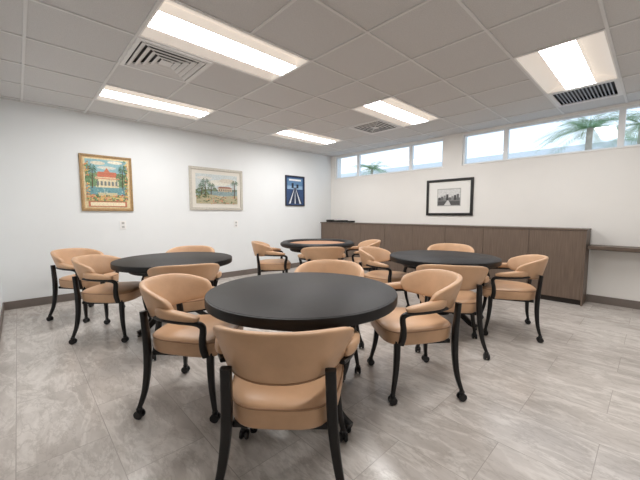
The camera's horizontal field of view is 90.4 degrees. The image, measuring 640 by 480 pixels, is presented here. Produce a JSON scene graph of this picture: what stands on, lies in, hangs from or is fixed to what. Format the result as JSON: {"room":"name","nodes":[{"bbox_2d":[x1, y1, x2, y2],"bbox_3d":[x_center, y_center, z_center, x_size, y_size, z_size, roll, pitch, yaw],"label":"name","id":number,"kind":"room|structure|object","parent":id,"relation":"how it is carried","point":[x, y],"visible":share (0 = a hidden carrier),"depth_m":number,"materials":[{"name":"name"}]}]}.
{"room":"card game room","nodes":[
{"label":"card game room","id":0,"kind":"room"},
{"bbox_2d":[0,279,1,314],"bbox_3d":[-2.832,-0.383,2.598,0.120,2.880,3.100,-4,6,-43],"label":"wall","id":1,"kind":"structure","parent":0,"point":[0,279],"depth_m":3.66,"materials":[{"name":"white paint"}]},
{"bbox_2d":[0,303,3,339],"bbox_3d":[-2.780,0.900,2.744,0.012,0.100,3.088,-4,6,-43],"label":"baseboard","id":2,"kind":"structure","parent":1,"relation":"attached to","point":[2,309],"depth_m":3.37,"materials":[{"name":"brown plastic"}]},
{"bbox_2d":[0,99,330,302],"bbox_3d":[-1.817,-0.643,5.790,6.000,2.880,0.150,-4,6,-43],"label":"wall","id":3,"kind":"structure","parent":0,"point":[41,213],"depth_m":4.75,"materials":[{"name":"white paint"}]},
{"bbox_2d":[78,153,133,210],"bbox_3d":[-3.015,-0.801,4.511,0.625,0.776,0.032,-4,6,-43],"label":"framed picture","id":4,"kind":"object","parent":3,"relation":"attached to","point":[105,181],"visible":1,"depth_m":4.50,"materials":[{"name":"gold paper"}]},
{"bbox_2d":[120,221,125,228],"bbox_3d":[-2.900,-0.221,4.683,0.080,0.128,0.010,-4,6,-43],"label":"wall outlet","id":5,"kind":"object","parent":3,"relation":"attached to","point":[122,223],"visible":1,"depth_m":4.68,"materials":[{"name":"white plastic"}]},
{"bbox_2d":[3,261,306,309],"bbox_3d":[-1.791,0.649,5.809,5.680,0.100,0.012,-4,6,-43],"label":"baseboard","id":6,"kind":"structure","parent":3,"relation":"attached to","point":[17,304],"depth_m":4.17,"materials":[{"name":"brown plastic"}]},
{"bbox_2d":[188,166,242,209],"bbox_3d":[-1.821,-0.899,5.645,0.992,0.730,0.025,-4,6,-43],"label":"framed picture","id":7,"kind":"object","parent":3,"relation":"attached to","point":[209,188],"visible":1,"depth_m":5.61,"materials":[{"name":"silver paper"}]},
{"bbox_2d":[195,173,237,203],"bbox_3d":[-1.811,-0.894,5.647,0.818,0.520,0.014,-4,6,-43],"label":"artwork","id":8,"kind":"object","parent":7,"relation":"attached to","point":[210,188],"depth_m":5.63},
{"bbox_2d":[285,175,304,205],"bbox_3d":[-0.536,-1.056,6.855,0.526,0.642,0.025,-4,6,-43],"label":"framed picture","id":9,"kind":"object","parent":3,"relation":"attached to","point":[294,185],"visible":1,"depth_m":6.85},
{"bbox_2d":[0,267,639,479],"bbox_3d":[-0.109,0.994,2.813,7.390,0.100,6.700,-4,6,-43],"label":"floor","id":10,"kind":"structure","parent":0,"point":[566,406],"depth_m":1.93,"materials":[{"name":"grey tile"}]},
{"bbox_2d":[46,248,118,322],"bbox_3d":[-2.725,0.487,3.699,0.584,0.766,0.661,1,5,8],"label":"armchair","id":11,"kind":"object","parent":10,"relation":"on","point":[62,258],"visible":0.44,"depth_m":3.50,"materials":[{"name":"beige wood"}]},
{"bbox_2d":[69,254,151,344],"bbox_3d":[-2.046,0.534,3.123,0.584,0.766,0.661,0,5,-5],"label":"armchair","id":12,"kind":"object","parent":10,"relation":"on","point":[93,267],"visible":0.73,"depth_m":2.91,"materials":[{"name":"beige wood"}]},
{"bbox_2d":[110,252,231,336],"bbox_3d":[-1.475,0.544,3.275,1.113,0.722,1.113,0,5,0],"label":"round table","id":13,"kind":"object","parent":10,"relation":"on","point":[138,265],"visible":0.41,"depth_m":3.08,"materials":[{"name":"black wood"}]},
{"bbox_2d":[144,263,221,360],"bbox_3d":[-1.183,0.559,2.813,0.661,0.766,0.584,-2,5,-25],"label":"armchair","id":14,"kind":"object","parent":10,"relation":"on","point":[210,271],"visible":0.32,"depth_m":2.62,"materials":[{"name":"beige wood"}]},
{"bbox_2d":[133,273,243,422],"bbox_3d":[-0.811,0.622,2.043,0.584,0.766,0.661,0,5,5],"label":"armchair","id":15,"kind":"object","parent":10,"relation":"on","point":[184,334],"visible":0.77,"depth_m":1.84,"materials":[{"name":"beige leather"}]},
{"bbox_2d":[166,245,214,252],"bbox_3d":[-1.578,0.473,3.866,0.661,0.766,0.584,-1,5,-10],"label":"armchair","id":16,"kind":"object","parent":10,"relation":"on","point":[192,248],"visible":0.07,"depth_m":4.05,"materials":[{"name":"beige leather"}]},
{"bbox_2d":[251,241,290,274],"bbox_3d":[-0.736,0.398,4.792,0.584,0.766,0.661,-1,5,-13],"label":"armchair","id":17,"kind":"object","parent":10,"relation":"on","point":[260,248],"visible":0.76,"depth_m":4.57,"materials":[{"name":"beige leather"}]},
{"bbox_2d":[213,325,359,479],"bbox_3d":[-0.148,0.676,1.384,0.661,0.766,0.584,0,5,2],"label":"armchair","id":18,"kind":"object","parent":10,"relation":"on","point":[281,380],"visible":1,"depth_m":1.18,"materials":[{"name":"beige leather"}]},
{"bbox_2d":[204,272,397,432],"bbox_3d":[-0.105,0.653,1.945,1.113,0.722,1.113,0,5,0],"label":"round table","id":19,"kind":"object","parent":10,"relation":"on","point":[294,301],"visible":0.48,"depth_m":1.65,"materials":[{"name":"black wood"}]},
{"bbox_2d":[280,239,353,252],"bbox_3d":[-0.040,0.391,4.948,1.144,0.754,1.144,0,5,0],"label":"round table","id":20,"kind":"object","parent":10,"relation":"on","point":[295,245],"visible":0.42,"depth_m":4.69,"materials":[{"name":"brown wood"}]},
{"bbox_2d":[298,247,345,264],"bbox_3d":[0.036,0.443,4.235,0.661,0.766,0.584,0,5,-6],"label":"armchair","id":21,"kind":"object","parent":10,"relation":"on","point":[308,253],"visible":0.48,"depth_m":3.98,"materials":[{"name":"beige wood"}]},
{"bbox_2d":[294,259,364,373],"bbox_3d":[0.068,0.577,2.591,0.661,0.766,0.584,1,5,10],"label":"armchair","id":22,"kind":"object","parent":10,"relation":"on","point":[326,265],"visible":0.23,"depth_m":2.75,"materials":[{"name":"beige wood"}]},
{"bbox_2d":[321,223,360,257],"bbox_3d":[0.552,0.108,7.157,0.328,0.960,1.174,-4,6,-43],"label":"base cabinet","id":23,"kind":"object","parent":10,"relation":"on","point":[351,232],"visible":0.32,"depth_m":6.93,"materials":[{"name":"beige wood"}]},
{"bbox_2d":[343,239,380,271],"bbox_3d":[0.656,0.380,5.002,0.584,0.766,0.661,0,5,-4],"label":"armchair","id":24,"kind":"object","parent":10,"relation":"on","point":[374,242],"visible":0.29,"depth_m":4.99,"materials":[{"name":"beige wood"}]},
{"bbox_2d":[358,246,409,306],"bbox_3d":[0.751,0.478,3.812,0.584,0.766,0.661,3,6,32],"label":"armchair","id":25,"kind":"object","parent":10,"relation":"on","point":[370,256],"visible":0.55,"depth_m":3.71,"materials":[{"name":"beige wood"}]},
{"bbox_2d":[360,224,412,272],"bbox_3d":[1.369,0.178,6.298,0.328,0.960,1.199,-4,6,-43],"label":"base cabinet","id":26,"kind":"object","parent":10,"relation":"on","point":[394,238],"visible":0.34,"depth_m":6.06,"materials":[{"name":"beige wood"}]},
{"bbox_2d":[367,269,466,405],"bbox_3d":[0.661,0.608,2.214,0.584,0.766,0.661,0,5,-6],"label":"armchair","id":27,"kind":"object","parent":10,"relation":"on","point":[420,323],"visible":0.9,"depth_m":2.02,"materials":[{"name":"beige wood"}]},
{"bbox_2d":[390,250,501,329],"bbox_3d":[1.320,0.529,3.455,1.113,0.722,1.113,0,5,0],"label":"round table","id":28,"kind":"object","parent":10,"relation":"on","point":[412,259],"visible":0.47,"depth_m":3.24,"materials":[{"name":"black wood"}]},
{"bbox_2d":[412,226,483,271],"bbox_3d":[2.195,0.249,5.430,0.328,0.960,1.199,-4,6,-43],"label":"base cabinet","id":29,"kind":"object","parent":10,"relation":"on","point":[423,237],"visible":0.36,"depth_m":5.27,"materials":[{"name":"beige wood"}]},
{"bbox_2d":[427,243,473,252],"bbox_3d":[1.698,0.448,4.181,0.661,0.766,0.584,2,5,27],"label":"armchair","id":30,"kind":"object","parent":10,"relation":"on","point":[441,246],"visible":0.06,"depth_m":4.35,"materials":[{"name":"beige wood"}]},
{"bbox_2d":[415,264,489,359],"bbox_3d":[1.142,0.560,2.800,0.661,0.766,0.584,1,5,15],"label":"armchair","id":31,"kind":"object","parent":10,"relation":"on","point":[474,277],"visible":0.56,"depth_m":2.56,"materials":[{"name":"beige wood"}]},
{"bbox_2d":[482,254,548,342],"bbox_3d":[1.922,0.528,3.198,0.584,0.766,0.661,2,5,23],"label":"armchair","id":32,"kind":"object","parent":10,"relation":"on","point":[531,266],"visible":0.85,"depth_m":3.00,"materials":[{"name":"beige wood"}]},
{"bbox_2d":[482,228,590,305],"bbox_3d":[3.027,0.320,4.555,0.330,0.960,1.218,-4,6,-43],"label":"base cabinet","id":33,"kind":"object","parent":10,"relation":"on","point":[565,274],"visible":0.67,"depth_m":4.24,"materials":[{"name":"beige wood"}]},
{"bbox_2d":[320,222,591,230],"bbox_3d":[1.796,-0.276,5.819,0.354,0.022,4.822,-4,6,-43],"label":"countertop","id":34,"kind":"structure","parent":33,"relation":"on","point":[437,225],"depth_m":4.90,"materials":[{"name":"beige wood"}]},
{"bbox_2d":[0,0,639,155],"bbox_3d":[-0.109,-1.586,2.602,7.390,0.018,6.700,-4,6,-43],"label":"ceiling","id":35,"kind":"structure","parent":0,"point":[307,28],"depth_m":2.83,"materials":[{"name":"tile"}]},
{"bbox_2d":[95,85,214,119],"bbox_3d":[-2.016,-1.727,3.966,1.220,0.093,0.600,-4,6,-43],"label":"ceiling light","id":36,"kind":"object","parent":35,"relation":"attached to","point":[111,94],"visible":0.67,"depth_m":3.95,"materials":[{"name":"white plastic"}]},
{"bbox_2d":[119,37,211,82],"bbox_3d":[-1.388,-1.629,2.857,0.600,0.098,0.600,-4,6,-43],"label":"ceiling vent","id":37,"kind":"object","parent":35,"relation":"in","point":[144,55],"visible":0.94,"depth_m":2.86,"materials":[{"name":"metal"}]},
{"bbox_2d":[139,0,309,81],"bbox_3d":[-0.736,-1.617,2.621,1.220,0.093,0.600,-4,6,-43],"label":"ceiling light","id":38,"kind":"object","parent":35,"relation":"attached to","point":[175,25],"visible":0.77,"depth_m":2.56,"materials":[{"name":"white plastic"}]},
{"bbox_2d":[271,128,342,145],"bbox_3d":[-0.217,-1.866,5.667,1.220,0.093,0.600,-4,6,-43],"label":"ceiling light","id":39,"kind":"object","parent":35,"relation":"attached to","point":[293,134],"visible":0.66,"depth_m":5.68,"materials":[{"name":"white plastic"}]},
{"bbox_2d":[279,129,335,143],"bbox_3d":[-0.217,-1.862,5.668,1.184,0.072,0.244,-4,6,-43],"label":"diffuser","id":40,"kind":"object","parent":39,"relation":"attached to","point":[291,132],"depth_m":5.59,"materials":[{"name":"white plastic"}]},
{"bbox_2d":[0,0,639,156],"bbox_3d":[-0.109,-1.574,2.603,7.390,0.010,6.700,-4,6,-43],"label":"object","id":41,"kind":"structure","parent":35,"relation":"attached to","point":[607,28],"depth_m":3.01,"materials":[{"name":"metal"}]},
{"bbox_2d":[349,120,400,133],"bbox_3d":[0.861,-1.805,4.984,0.600,0.094,0.600,-4,6,-43],"label":"ceiling vent","id":42,"kind":"object","parent":35,"relation":"in","point":[376,126],"visible":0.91,"depth_m":5.04,"materials":[{"name":"metal"}]},
{"bbox_2d":[352,97,439,126],"bbox_3d":[1.063,-1.756,4.322,1.220,0.093,0.600,-4,6,-43],"label":"ceiling light","id":43,"kind":"object","parent":35,"relation":"attached to","point":[391,110],"visible":0.77,"depth_m":4.34,"materials":[{"name":"white plastic"}]},
{"bbox_2d":[365,99,427,123],"bbox_3d":[1.063,-1.752,4.323,1.184,0.072,0.244,-4,6,-43],"label":"diffuser","id":44,"kind":"object","parent":43,"relation":"attached to","point":[391,107],"depth_m":4.27,"materials":[{"name":"white plastic"}]},
{"bbox_2d":[514,30,618,94],"bbox_3d":[2.343,-1.646,2.978,1.220,0.093,0.600,-4,6,-43],"label":"ceiling light","id":45,"kind":"object","parent":35,"relation":"attached to","point":[587,60],"visible":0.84,"depth_m":2.95,"materials":[{"name":"white plastic"}]},
{"bbox_2d":[539,39,595,88],"bbox_3d":[2.343,-1.642,2.978,1.184,0.072,0.244,-4,6,-43],"label":"diffuser","id":46,"kind":"object","parent":45,"relation":"attached to","point":[572,62],"depth_m":2.90,"materials":[{"name":"white plastic"}]},
{"bbox_2d":[548,79,622,106],"bbox_3d":[3.018,-1.696,3.616,0.600,0.088,0.600,-4,6,-43],"label":"ceiling vent","id":47,"kind":"object","parent":35,"relation":"in","point":[610,88],"visible":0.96,"depth_m":3.67,"materials":[{"name":"metal"}]},
{"bbox_2d":[331,101,639,300],"bbox_3d":[2.644,-0.604,5.303,0.200,2.880,6.700,-4,6,-43],"label":"wall","id":48,"kind":"structure","parent":0,"point":[599,191],"depth_m":4.59,"materials":[{"name":"white paint"}]},
{"bbox_2d":[336,139,443,178],"bbox_3d":[1.292,-1.610,6.562,0.102,0.510,2.620,-4,6,-43],"label":"window","id":49,"kind":"structure","parent":48,"relation":"in","point":[411,146],"depth_m":6.35,"materials":[{"name":"metal"}]},
{"bbox_2d":[426,177,473,215],"bbox_3d":[2.245,-0.745,5.549,0.025,0.632,0.826,-4,6,-43],"label":"framed picture","id":50,"kind":"object","parent":48,"relation":"attached to","point":[450,197],"visible":1,"depth_m":5.52},
{"bbox_2d":[437,188,460,205],"bbox_3d":[2.246,-0.745,5.550,0.001,0.304,0.418,-4,6,-43],"label":"artwork","id":51,"kind":"object","parent":50,"relation":"attached to","point":[445,196],"depth_m":5.55},
{"bbox_2d":[461,104,639,165],"bbox_3d":[3.319,-1.436,4.433,0.102,0.510,2.610,-4,6,-43],"label":"window","id":52,"kind":"structure","parent":48,"relation":"in","point":[622,110],"depth_m":4.41,"materials":[{"name":"metal"}]},
{"bbox_2d":[586,294,639,309],"bbox_3d":[4.226,0.830,3.593,0.012,0.100,1.880,-4,6,-43],"label":"baseboard","id":53,"kind":"structure","parent":48,"relation":"attached to","point":[589,298],"depth_m":4.07,"materials":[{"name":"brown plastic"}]},
{"bbox_2d":[588,244,639,252],"bbox_3d":[4.116,0.155,3.444,0.300,0.070,1.845,-4,6,-43],"label":"countertop","id":54,"kind":"structure","parent":48,"relation":"attached to","point":[592,246],"depth_m":3.88,"materials":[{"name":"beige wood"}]},
{"label":"outside","id":55,"kind":"structure","parent":0,"visible":0},
{"bbox_3d":[11.409,-0.408,21.203,34.310,0.100,45.000,-4,6,-43],"label":"ground","id":56,"kind":"structure","parent":55,"visible":0},
{"bbox_2d":[352,162,388,175],"bbox_3d":[2.519,-1.855,15.418,2.052,3.734,2.075,-4,6,-43],"label":"palm tree","id":57,"kind":"object","parent":56,"relation":"on","point":[368,167],"visible":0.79,"depth_m":15.34,"materials":[{"name":"green plant"}]},
{"bbox_2d":[341,138,637,177],"bbox_3d":[8.184,-2.026,17.309,6.150,3.760,24.300,-4,6,-43],"label":"building","id":58,"kind":"structure","parent":56,"relation":"on","point":[573,148],"depth_m":13.00,"materials":[{"name":"white"}]},
{"bbox_2d":[532,111,639,154],"bbox_3d":[6.596,-1.216,7.872,2.310,3.688,2.404,-4,6,-43],"label":"palm tree","id":59,"kind":"object","parent":56,"relation":"on","point":[592,124],"visible":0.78,"depth_m":7.71,"materials":[{"name":"green plant"}]},
{"bbox_2d":[605,113,639,147],"bbox_3d":[9.304,-1.546,9.294,1.679,4.114,1.800,-4,6,-43],"label":"palm tree","id":60,"kind":"object","parent":56,"relation":"on","point":[635,125],"visible":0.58,"depth_m":9.32,"materials":[{"name":"green plant"}]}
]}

